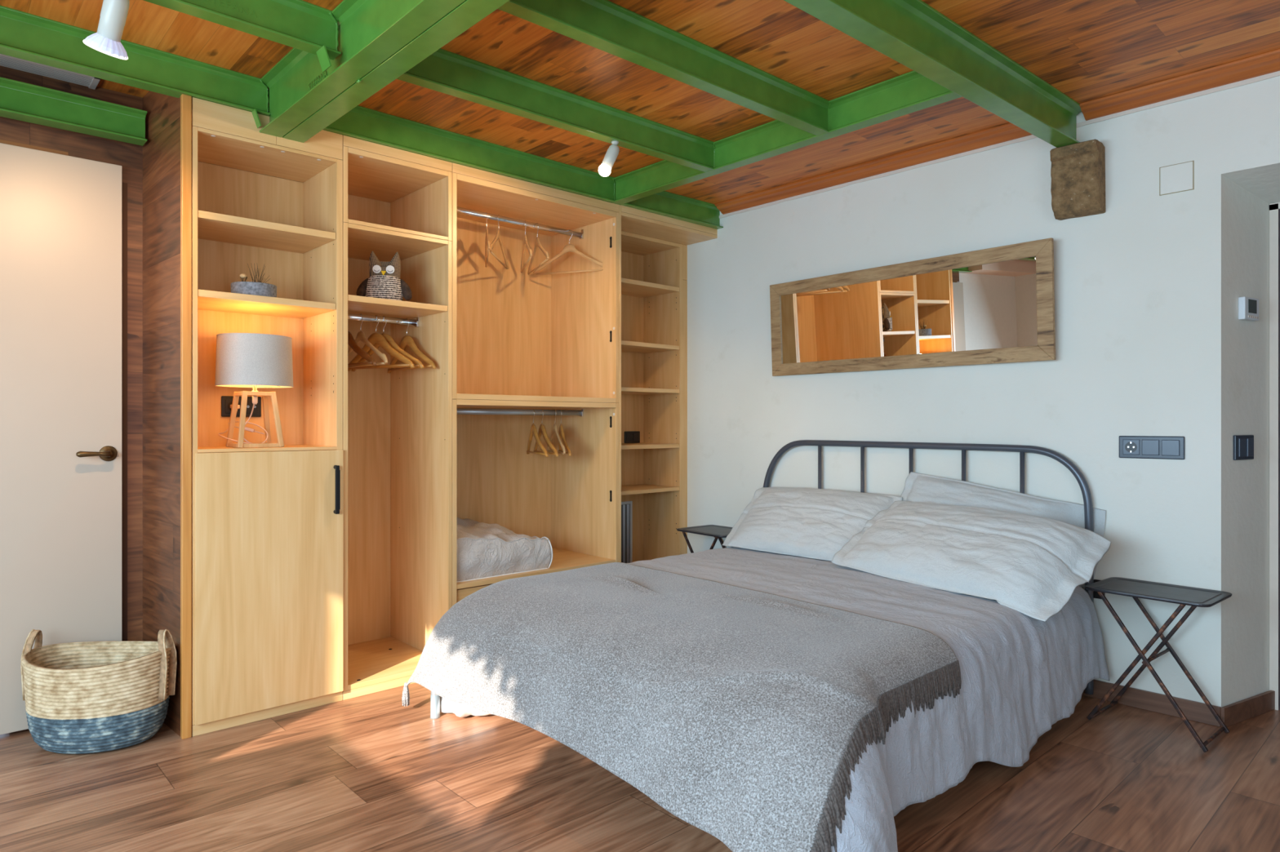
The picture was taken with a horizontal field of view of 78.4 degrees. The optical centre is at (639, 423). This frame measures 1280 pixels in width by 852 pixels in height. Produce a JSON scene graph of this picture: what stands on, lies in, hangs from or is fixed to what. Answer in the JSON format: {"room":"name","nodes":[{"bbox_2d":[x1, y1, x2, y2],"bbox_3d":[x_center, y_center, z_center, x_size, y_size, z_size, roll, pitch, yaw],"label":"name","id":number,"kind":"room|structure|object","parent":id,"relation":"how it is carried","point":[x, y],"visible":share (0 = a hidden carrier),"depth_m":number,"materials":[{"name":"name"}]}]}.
{"room":"bedroom","nodes":[
{"label":"bedroom","id":0,"kind":"room"},
{"bbox_2d":[0,65,142,733],"bbox_3d":[-2.340,-0.087,2.821,1.100,2.375,0.180,0,0,-43],"label":"door frame","id":1,"kind":"structure","parent":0,"point":[129,156],"depth_m":3.04,"materials":[{"name":"brown wood"}]},
{"bbox_2d":[0,139,68,155],"bbox_3d":[-2.381,-0.991,2.659,0.720,0.029,0.006,0,0,-43],"label":"trim","id":2,"kind":"structure","parent":1,"relation":"attached to","point":[3,141],"depth_m":2.83,"materials":[{"name":"brown wood"}]},
{"bbox_2d":[0,142,122,735],"bbox_3d":[-2.302,0.052,2.665,0.923,2.071,0.098,0,0,-43],"label":"door","id":3,"kind":"structure","parent":1,"relation":"in","point":[61,215],"depth_m":2.85,"materials":[{"name":"white wood"}]},
{"bbox_2d":[122,182,127,641],"bbox_3d":[-2.002,0.085,3.013,0.057,2.030,0.002,0,0,-43],"label":"trim","id":4,"kind":"structure","parent":1,"relation":"attached to","point":[124,184],"depth_m":3.02,"materials":[{"name":"brown"}]},
{"bbox_2d":[142,90,180,737],"bbox_3d":[-1.765,-0.087,2.904,0.043,2.375,0.480,0,0,-43],"label":"wall","id":5,"kind":"structure","parent":0,"point":[162,148],"depth_m":2.89,"materials":[{"name":"brown wood"}]},
{"bbox_2d":[0,683,1279,851],"bbox_3d":[0.082,1.140,1.677,5.600,0.080,5.150,0,0,-43],"label":"floor","id":6,"kind":"structure","parent":0,"point":[373,772],"depth_m":2.34,"materials":[{"name":"brown wood"}]},
{"bbox_2d":[20,629,177,754],"bbox_3d":[-1.874,0.904,2.721,0.432,0.384,0.401,0,0,38],"label":"storage basket","id":7,"kind":"object","parent":6,"relation":"on","point":[86,697],"visible":1,"depth_m":2.61,"materials":[{"name":"wicker"}]},
{"bbox_2d":[180,93,191,739],"bbox_3d":[-1.591,-0.025,2.749,0.030,2.250,0.024,0,0,-43],"label":"panel","id":8,"kind":"object","parent":6,"relation":"on","point":[185,100],"visible":1,"depth_m":2.74,"materials":[{"name":"beige wood"}]},
{"bbox_2d":[191,97,342,737],"bbox_3d":[-1.486,-0.025,3.056,0.533,2.249,0.416,0,0,-43],"label":"shelf unit","id":9,"kind":"object","parent":6,"relation":"on","point":[267,522],"visible":0.84,"depth_m":3.00,"materials":[{"name":"brown wood"}]},
{"bbox_2d":[221,395,261,417],"bbox_3d":[-1.620,-0.070,3.192,0.150,0.084,0.014,0,0,-43],"label":"socket plate","id":10,"kind":"object","parent":9,"relation":"attached to","point":[226,401],"visible":0.68,"depth_m":3.19,"materials":[{"name":"black plastic"}]},
{"bbox_2d":[225,399,239,413],"bbox_3d":[-1.643,-0.070,3.167,0.056,0.056,0.003,0,0,-43],"label":"socket","id":11,"kind":"object","parent":10,"relation":"attached to","point":[228,402],"depth_m":3.16,"materials":[{"name":"black plastic"}]},
{"bbox_2d":[245,400,257,413],"bbox_3d":[-1.593,-0.070,3.213,0.056,0.056,0.003,0,0,-43],"label":"socket","id":12,"kind":"object","parent":10,"relation":"attached to","point":[249,405],"depth_m":3.21,"materials":[{"name":"black plastic"}]},
{"bbox_2d":[231,281,276,297],"bbox_3d":[-1.485,-0.505,3.020,0.160,0.058,0.160,0,0,-43],"label":"pot","id":13,"kind":"object","parent":9,"relation":"on","point":[255,288],"visible":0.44,"depth_m":2.95,"materials":[{"name":"grey stone"}]},
{"bbox_2d":[239,262,269,283],"bbox_3d":[-1.473,-0.548,2.999,0.113,0.134,0.052,0,0,-43],"label":"dried grass","id":14,"kind":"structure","parent":13,"relation":"in","point":[242,276],"depth_m":3.00,"materials":[{"name":"brown plant"}]},
{"bbox_2d":[214,333,293,448],"bbox_3d":[-1.503,-0.123,3.032,0.304,0.428,0.274,0,0,3],"label":"table lamp","id":15,"kind":"object","parent":9,"relation":"on","point":[255,361],"visible":0.99,"depth_m":2.94,"materials":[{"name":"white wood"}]},
{"bbox_2d":[244,426,254,432],"bbox_3d":[-1.535,0.022,3.085,0.036,0.022,0.020,0,0,-13],"label":"switch","id":16,"kind":"object","parent":15,"relation":"attached to","point":[246,428],"depth_m":3.08,"materials":[{"name":"beige plastic"}]},
{"bbox_2d":[197,444,336,453],"bbox_3d":[-1.501,0.096,3.066,0.492,0.012,0.361,0,0,-43],"label":"shelf","id":17,"kind":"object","parent":9,"relation":"on","point":[286,447],"depth_m":2.97,"materials":[{"name":"brown wood"}]},
{"bbox_2d":[293,134,452,700],"bbox_3d":[-1.197,-0.025,3.494,0.484,2.249,0.574,0,0,-43],"label":"wardrobe","id":18,"kind":"object","parent":6,"relation":"on","point":[397,424],"visible":0.71,"depth_m":3.59,"materials":[{"name":"brown wood"}]},
{"bbox_2d":[347,330,377,365],"bbox_3d":[-1.274,-0.365,3.414,0.436,0.244,0.035,0,0,41],"label":"clothes hanger","id":19,"kind":"object","parent":18,"relation":"hanging from","point":[352,343],"visible":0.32,"depth_m":3.33,"materials":[{"name":"brown wood"}]},
{"bbox_2d":[347,313,387,368],"bbox_3d":[-1.228,-0.369,3.456,0.444,0.234,0.016,0,0,43],"label":"clothes hanger","id":20,"kind":"object","parent":18,"relation":"hanging from","point":[361,335],"visible":0.81,"depth_m":3.42,"materials":[{"name":"brown wood"}]},
{"bbox_2d":[347,315,414,371],"bbox_3d":[-1.173,-0.365,3.510,0.436,0.244,0.035,0,0,31],"label":"clothes hanger","id":21,"kind":"object","parent":18,"relation":"hanging from","point":[375,338],"visible":0.88,"depth_m":3.48,"materials":[{"name":"brown wood"}]},
{"bbox_2d":[356,250,412,300],"bbox_3d":[-1.094,-0.629,3.365,0.228,0.224,0.096,0,0,-9],"label":"owl","id":22,"kind":"object","parent":18,"relation":"on","point":[384,282],"visible":0.97,"depth_m":3.33,"materials":[{"name":"beige fabric"}]},
{"bbox_2d":[351,315,424,371],"bbox_3d":[-1.148,-0.365,3.535,0.436,0.244,0.035,0,0,27],"label":"clothes hanger","id":23,"kind":"object","parent":18,"relation":"hanging from","point":[390,340],"visible":0.64,"depth_m":3.49,"materials":[{"name":"brown wood"}]},
{"bbox_2d":[347,294,447,319],"bbox_3d":[-1.196,-0.505,3.492,0.443,0.024,0.562,0,0,-43],"label":"shelf","id":24,"kind":"object","parent":18,"relation":"attached to","point":[370,307],"depth_m":3.39,"materials":[{"name":"brown wood"}]},
{"bbox_2d":[386,318,436,373],"bbox_3d":[-1.063,-0.365,3.609,0.035,0.244,0.436,0,0,-45],"label":"clothes hanger","id":25,"kind":"object","parent":18,"relation":"hanging from","point":[407,340],"visible":0.88,"depth_m":3.57,"materials":[{"name":"brown wood"}]},
{"bbox_2d":[451,162,621,606],"bbox_3d":[-0.656,-0.025,3.995,0.989,2.249,0.574,0,0,-43],"label":"wardrobe","id":26,"kind":"object","parent":6,"relation":"on","point":[522,343],"visible":0.65,"depth_m":4.23,"materials":[{"name":"brown wood"}]},
{"bbox_2d":[484,212,490,266],"bbox_3d":[-0.758,-0.933,3.890,0.016,0.234,0.444,0,0,-13],"label":"clothes hanger","id":27,"kind":"object","parent":26,"relation":"hanging from","point":[486,237],"visible":1,"depth_m":3.87,"materials":[{"name":"brown wood"}]},
{"bbox_2d":[489,214,508,269],"bbox_3d":[-0.707,-0.933,3.937,0.016,0.234,0.444,0,0,1],"label":"clothes hanger","id":28,"kind":"object","parent":26,"relation":"hanging from","point":[498,236],"visible":0.98,"depth_m":3.94,"materials":[{"name":"brown wood"}]},
{"bbox_2d":[457,517,552,582],"bbox_3d":[-0.801,0.589,3.859,0.547,0.248,0.530,0,0,-43],"label":"pillow","id":29,"kind":"object","parent":26,"relation":"on","point":[484,550],"visible":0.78,"depth_m":3.68,"materials":[{"name":"white fabric"}]},
{"bbox_2d":[520,220,532,272],"bbox_3d":[-0.589,-0.933,4.046,0.016,0.234,0.444,0,0,-15],"label":"clothes hanger","id":30,"kind":"object","parent":26,"relation":"hanging from","point":[525,242],"visible":1,"depth_m":4.04,"materials":[{"name":"brown wood"}]},
{"bbox_2d":[457,547,615,589],"bbox_3d":[-0.659,0.722,3.988,0.930,0.021,0.564,0,0,-43],"label":"shelf","id":31,"kind":"object","parent":26,"relation":"attached to","point":[563,558],"depth_m":3.99,"materials":[{"name":"brown wood"}]},
{"bbox_2d":[526,408,548,457],"bbox_3d":[-0.545,0.043,4.083,0.035,0.244,0.436,0,0,-21],"label":"clothes hanger","id":32,"kind":"object","parent":26,"relation":"hanging from","point":[533,428],"visible":1,"depth_m":4.03,"materials":[{"name":"brown wood"}]},
{"bbox_2d":[527,222,549,274],"bbox_3d":[-0.534,-0.933,4.097,0.016,0.234,0.444,0,0,-21],"label":"clothes hanger","id":33,"kind":"object","parent":26,"relation":"hanging from","point":[537,243],"visible":1,"depth_m":4.09,"materials":[{"name":"brown wood"}]},
{"bbox_2d":[533,408,558,457],"bbox_3d":[-0.505,0.043,4.121,0.035,0.244,0.436,0,0,-23],"label":"clothes hanger","id":34,"kind":"object","parent":26,"relation":"hanging from","point":[542,431],"visible":0.9,"depth_m":4.06,"materials":[{"name":"brown wood"}]},
{"bbox_2d":[546,409,565,454],"bbox_3d":[-0.450,0.039,4.175,0.016,0.234,0.444,0,0,-18],"label":"clothes hanger","id":35,"kind":"object","parent":26,"relation":"hanging from","point":[554,429],"visible":0.88,"depth_m":4.13,"materials":[{"name":"brown wood"}]},
{"bbox_2d":[558,408,571,456],"bbox_3d":[-0.413,0.043,4.204,0.035,0.244,0.436,0,0,-13],"label":"clothes hanger","id":36,"kind":"object","parent":26,"relation":"hanging from","point":[561,433],"visible":0.93,"depth_m":4.13,"materials":[{"name":"brown wood"}]},
{"bbox_2d":[532,229,603,275],"bbox_3d":[-0.381,-0.933,4.241,0.444,0.234,0.016,0,0,19],"label":"clothes hanger","id":37,"kind":"object","parent":26,"relation":"hanging from","point":[568,247],"visible":0.98,"depth_m":4.24,"materials":[{"name":"brown wood"}]},
{"bbox_2d":[621,204,717,562],"bbox_3d":[-0.015,-0.025,4.589,0.756,2.250,0.574,0,0,-43],"label":"bookcase","id":38,"kind":"object","parent":6,"relation":"on","point":[654,247],"visible":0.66,"depth_m":4.86,"materials":[{"name":"brown wood"}]},
{"bbox_2d":[621,501,632,563],"bbox_3d":[-0.183,0.693,4.806,0.362,0.415,0.010,0,0,-43],"label":"grille","id":39,"kind":"object","parent":38,"relation":"attached to","point":[626,507],"visible":0.18,"depth_m":4.90,"materials":[{"name":"grey plastic"}]},
{"bbox_2d":[624,431,639,443],"bbox_3d":[-0.048,0.084,4.930,0.128,0.074,0.012,0,0,-43],"label":"switch plate","id":40,"kind":"object","parent":38,"relation":"attached to","point":[633,437],"visible":1,"depth_m":4.93,"materials":[{"name":"black plastic"}]},
{"bbox_2d":[676,524,733,553],"bbox_3d":[0.436,0.848,4.431,0.306,0.496,0.391,0,0,-39],"label":"side table","id":41,"kind":"object","parent":6,"relation":"on","point":[718,532],"visible":0.48,"depth_m":4.43,"materials":[{"name":"metal"}]},
{"bbox_2d":[676,524,733,537],"bbox_3d":[0.436,0.605,4.431,0.306,0.010,0.391,0,0,-39],"label":"tray","id":42,"kind":"object","parent":41,"relation":"on","point":[716,531],"depth_m":4.45,"materials":[{"name":"black metal"}]},
{"bbox_2d":[430,440,1093,719],"bbox_3d":[0.499,0.592,3.055,2.054,1.016,1.669,0,0,-43],"label":"frame","id":43,"kind":"object","parent":6,"relation":"on","point":[1086,495],"visible":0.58,"depth_m":3.46,"materials":[{"name":"grey metal"}]},
{"bbox_2d":[627,546,1110,851],"bbox_3d":[0.506,0.844,2.983,2.005,0.453,2.035,0,0,-43],"label":"bedspread","id":44,"kind":"object","parent":43,"relation":"on","point":[1021,674],"visible":0.46,"depth_m":2.54,"materials":[{"name":"grey fabric"}]},
{"bbox_2d":[401,562,961,851],"bbox_3d":[0.059,0.838,2.619,0.993,0.484,1.882,0,0,-43],"label":"throw","id":45,"kind":"object","parent":44,"relation":"on","point":[745,715],"visible":1,"depth_m":2.15,"materials":[{"name":"grey fabric"}]},
{"bbox_2d":[722,487,902,561],"bbox_3d":[0.822,0.474,3.844,0.380,0.297,0.847,0,0,-43],"label":"pillow","id":46,"kind":"object","parent":44,"relation":"on","point":[811,523],"visible":0.88,"depth_m":3.76,"materials":[{"name":"fabric"}]},
{"bbox_2d":[831,501,1111,622],"bbox_3d":[1.263,0.503,3.133,0.437,0.325,0.981,0,0,-34],"label":"pillow","id":47,"kind":"object","parent":44,"relation":"on","point":[1031,566],"visible":1,"depth_m":2.94,"materials":[{"name":"fabric"}]},
{"bbox_2d":[900,471,1106,587],"bbox_3d":[1.469,0.444,3.357,0.233,0.436,0.870,0,0,-43],"label":"pillow","id":48,"kind":"object","parent":44,"relation":"on","point":[918,487],"visible":0.37,"depth_m":3.34,"materials":[{"name":"fabric"}]},
{"bbox_2d":[1084,577,1231,752],"bbox_3d":[1.868,0.848,2.837,0.306,0.496,0.391,0,0,-40],"label":"side table","id":49,"kind":"object","parent":6,"relation":"on","point":[1184,596],"visible":1,"depth_m":2.82,"materials":[{"name":"metal"}]},
{"bbox_2d":[1084,577,1231,607],"bbox_3d":[1.868,0.605,2.837,0.306,0.010,0.391,0,0,-40],"label":"tray","id":50,"kind":"object","parent":49,"relation":"on","point":[1184,596],"depth_m":2.81,"materials":[{"name":"black metal"}]},
{"bbox_2d":[0,0,1279,204],"bbox_3d":[0.082,-1.315,1.677,5.600,0.080,5.150,0,0,-43],"label":"ceiling","id":51,"kind":"structure","parent":0,"point":[1086,50],"depth_m":2.73,"materials":[{"name":"brown wood"}]},
{"bbox_2d":[0,53,100,88],"bbox_3d":[-2.316,-1.268,2.650,0.803,0.013,0.149,0,0,-43],"label":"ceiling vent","id":52,"kind":"object","parent":51,"relation":"in","point":[6,60],"visible":0.76,"depth_m":2.82,"materials":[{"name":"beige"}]},
{"bbox_2d":[0,4,271,128],"bbox_3d":[-2.296,-1.184,2.095,2.478,0.182,0.085,0,0,-43],"label":"steel beam","id":53,"kind":"structure","parent":51,"relation":"attached to","point":[24,35],"depth_m":2.64,"materials":[{"name":"green metal"}]},
{"bbox_2d":[143,0,341,71],"bbox_3d":[-1.849,-1.184,1.613,2.478,0.182,0.083,0,0,-43],"label":"steel beam","id":54,"kind":"structure","parent":51,"relation":"attached to","point":[300,24],"depth_m":2.34,"materials":[{"name":"green metal"}]},
{"bbox_2d":[82,0,129,59],"bbox_3d":[-1.414,-1.062,2.084,0.102,0.176,0.139,0,0,-43],"label":"ceiling spotlight","id":55,"kind":"object","parent":54,"relation":"attached to","point":[113,13],"visible":1,"depth_m":2.06,"materials":[{"name":"white metal"}]},
{"bbox_2d":[259,0,509,142],"bbox_3d":[-0.720,-1.173,2.294,0.160,0.204,1.846,0,0,-43],"label":"steel beam","id":56,"kind":"structure","parent":51,"relation":"attached to","point":[380,41],"depth_m":2.40,"materials":[{"name":"green metal"}]},
{"bbox_2d":[323,105,615,202],"bbox_3d":[-0.729,-1.212,3.550,1.619,0.125,0.068,0,0,-43],"label":"steel beam","id":57,"kind":"structure","parent":51,"relation":"attached to","point":[361,122],"depth_m":3.50,"materials":[{"name":"green metal"}]},
{"bbox_2d":[396,48,715,172],"bbox_3d":[-0.268,-1.212,3.053,1.620,0.125,0.055,0,0,-41],"label":"steel beam","id":58,"kind":"structure","parent":51,"relation":"attached to","point":[444,71],"depth_m":3.00,"materials":[{"name":"green metal"}]},
{"bbox_2d":[598,140,619,177],"bbox_3d":[-0.127,-1.077,3.191,0.088,0.145,0.052,0,0,-22],"label":"ceiling spotlight","id":59,"kind":"object","parent":58,"relation":"attached to","point":[604,169],"visible":1,"depth_m":3.17,"materials":[{"name":"white metal"}]},
{"bbox_2d":[497,0,831,135],"bbox_3d":[0.148,-1.212,2.609,1.613,0.125,0.056,0,0,-41],"label":"steel beam","id":60,"kind":"structure","parent":51,"relation":"attached to","point":[606,25],"depth_m":2.57,"materials":[{"name":"green metal"}]},
{"bbox_2d":[621,191,723,229],"bbox_3d":[0.170,-1.212,4.364,0.791,0.125,0.064,0,0,-41],"label":"steel beam","id":61,"kind":"structure","parent":51,"relation":"attached to","point":[665,203],"depth_m":4.40,"materials":[{"name":"green paint"}]},
{"bbox_2d":[612,70,962,204],"bbox_3d":[0.505,-1.212,3.401,0.062,0.125,1.925,0,0,-42],"label":"steel beam","id":62,"kind":"structure","parent":51,"relation":"attached to","point":[912,91],"depth_m":3.26,"materials":[{"name":"green metal"}]},
{"bbox_2d":[784,0,1081,147],"bbox_3d":[-0.128,-1.195,1.587,4.975,0.160,0.078,0,0,-40],"label":"steel beam","id":63,"kind":"structure","parent":51,"relation":"attached to","point":[913,33],"depth_m":2.55,"materials":[{"name":"green metal"}]},
{"bbox_3d":[-3.033,-1.177,1.907,1.140,0.195,0.220,0,0,-43],"label":"trim","id":64,"kind":"structure","parent":51,"relation":"attached to","visible":0},
{"bbox_2d":[0,76,146,146],"bbox_3d":[-2.261,-1.129,2.656,1.010,0.113,0.075,0,0,-43],"label":"steel beam","id":65,"kind":"structure","parent":64,"relation":"attached to","point":[19,100],"depth_m":2.83,"materials":[{"name":"green metal"}]},
{"bbox_2d":[686,75,1279,707],"bbox_3d":[1.897,-0.087,3.460,0.515,2.375,5.100,0,0,-43],"label":"wall","id":66,"kind":"structure","parent":0,"point":[1151,340],"depth_m":3.15,"materials":[{"name":"white paint"}]},
{"bbox_2d":[769,237,1055,376],"bbox_3d":[1.208,-0.510,3.757,0.042,0.498,1.463,0,0,-41],"label":"wall mirror","id":67,"kind":"object","parent":66,"relation":"attached to","point":[992,305],"visible":1,"depth_m":3.63,"materials":[{"name":"brown wood"}]},
{"bbox_2d":[780,256,1037,364],"bbox_3d":[1.209,-0.511,3.758,0.007,0.378,1.343,-4,2,-41],"label":"mirror glass","id":68,"kind":"object","parent":67,"relation":"on","point":[992,305],"depth_m":3.66,"materials":[{"name":"clear mirror"}]},
{"bbox_2d":[715,48,1279,214],"bbox_3d":[1.937,-1.250,2.979,0.080,0.050,4.340,0,0,-43],"label":"trim","id":69,"kind":"structure","parent":66,"relation":"attached to","point":[1263,64],"depth_m":3.37,"materials":[{"name":"brown wood"}]},
{"bbox_2d":[719,71,1279,218],"bbox_3d":[1.867,-1.217,3.106,0.003,0.018,4.140,0,0,-43],"label":"trim","id":70,"kind":"structure","parent":66,"relation":"attached to","point":[1267,76],"depth_m":3.38,"materials":[{"name":"white paint"}]},
{"bbox_2d":[1049,138,1106,220],"bbox_3d":[1.765,-0.977,3.158,0.141,0.281,0.178,0,0,-43],"label":"stone corbel","id":71,"kind":"object","parent":66,"relation":"attached to","point":[1077,170],"visible":1,"depth_m":3.12,"materials":[{"name":"stone"}]},
{"bbox_2d":[1093,579,1104,599],"bbox_3d":[1.833,0.662,3.142,0.010,0.075,0.050,0,0,-43],"label":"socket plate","id":72,"kind":"object","parent":66,"relation":"attached to","point":[1096,595],"visible":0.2,"depth_m":3.14,"materials":[{"name":"black plastic"}]},
{"bbox_2d":[1081,680,1221,727],"bbox_3d":[1.684,1.064,3.302,0.012,0.072,1.243,0,0,-43],"label":"baseboard","id":73,"kind":"structure","parent":66,"relation":"attached to","point":[1194,711],"depth_m":2.99,"materials":[{"name":"brown wood"}]},
{"bbox_2d":[1119,435,1184,459],"bbox_3d":[1.958,0.090,3.004,0.013,0.087,0.213,0,0,-43],"label":"socket plate","id":74,"kind":"object","parent":66,"relation":"attached to","point":[1162,447],"visible":1,"depth_m":3.00,"materials":[{"name":"grey plastic"}]},
{"bbox_2d":[1122,439,1139,454],"bbox_3d":[1.910,0.090,3.052,0.004,0.059,0.057,0,0,-43],"label":"socket","id":75,"kind":"object","parent":74,"relation":"attached to","point":[1130,446],"depth_m":3.05,"materials":[{"name":"black plastic"}]},
{"bbox_2d":[1159,160,1194,195],"bbox_3d":[2.016,-0.923,2.949,0.005,0.108,0.110,0,0,-43],"label":"cover plate","id":76,"kind":"object","parent":66,"relation":"attached to","point":[1180,177],"depth_m":2.95,"materials":[{"name":"beige plastic"}]},
{"bbox_2d":[1233,435,1253,460],"bbox_3d":[2.250,0.088,2.919,0.140,0.092,0.018,0,0,-30],"label":"switch plate","id":77,"kind":"object","parent":66,"relation":"attached to","point":[1243,445],"visible":1,"depth_m":2.91,"materials":[{"name":"grey plastic"}]},
{"bbox_2d":[1220,690,1275,727],"bbox_3d":[2.278,1.064,2.933,0.396,0.072,0.014,0,0,-29],"label":"baseboard reveal","id":78,"kind":"structure","parent":66,"relation":"attached to","point":[1232,714],"depth_m":2.92,"materials":[{"name":"brown wood"}]},
{"bbox_2d":[1238,296,1258,321],"bbox_3d":[2.273,-0.428,2.929,0.110,0.083,0.024,0,0,-30],"label":"thermostat","id":79,"kind":"object","parent":66,"relation":"attached to","point":[1248,308],"visible":1,"depth_m":2.91,"materials":[{"name":"white plastic"}]},
{"bbox_2d":[1269,202,1279,710],"bbox_3d":[2.859,0.125,2.588,0.028,1.950,1.232,0,0,-43],"label":"door","id":80,"kind":"structure","parent":66,"relation":"attached to","point":[1273,207],"depth_m":3.02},
{"bbox_2d":[1278,208,1279,710],"bbox_3d":[2.893,0.128,2.601,0.080,1.945,1.205,0,0,-43],"label":"door","id":81,"kind":"structure","parent":66,"relation":"in","point":[1278,209],"depth_m":3.02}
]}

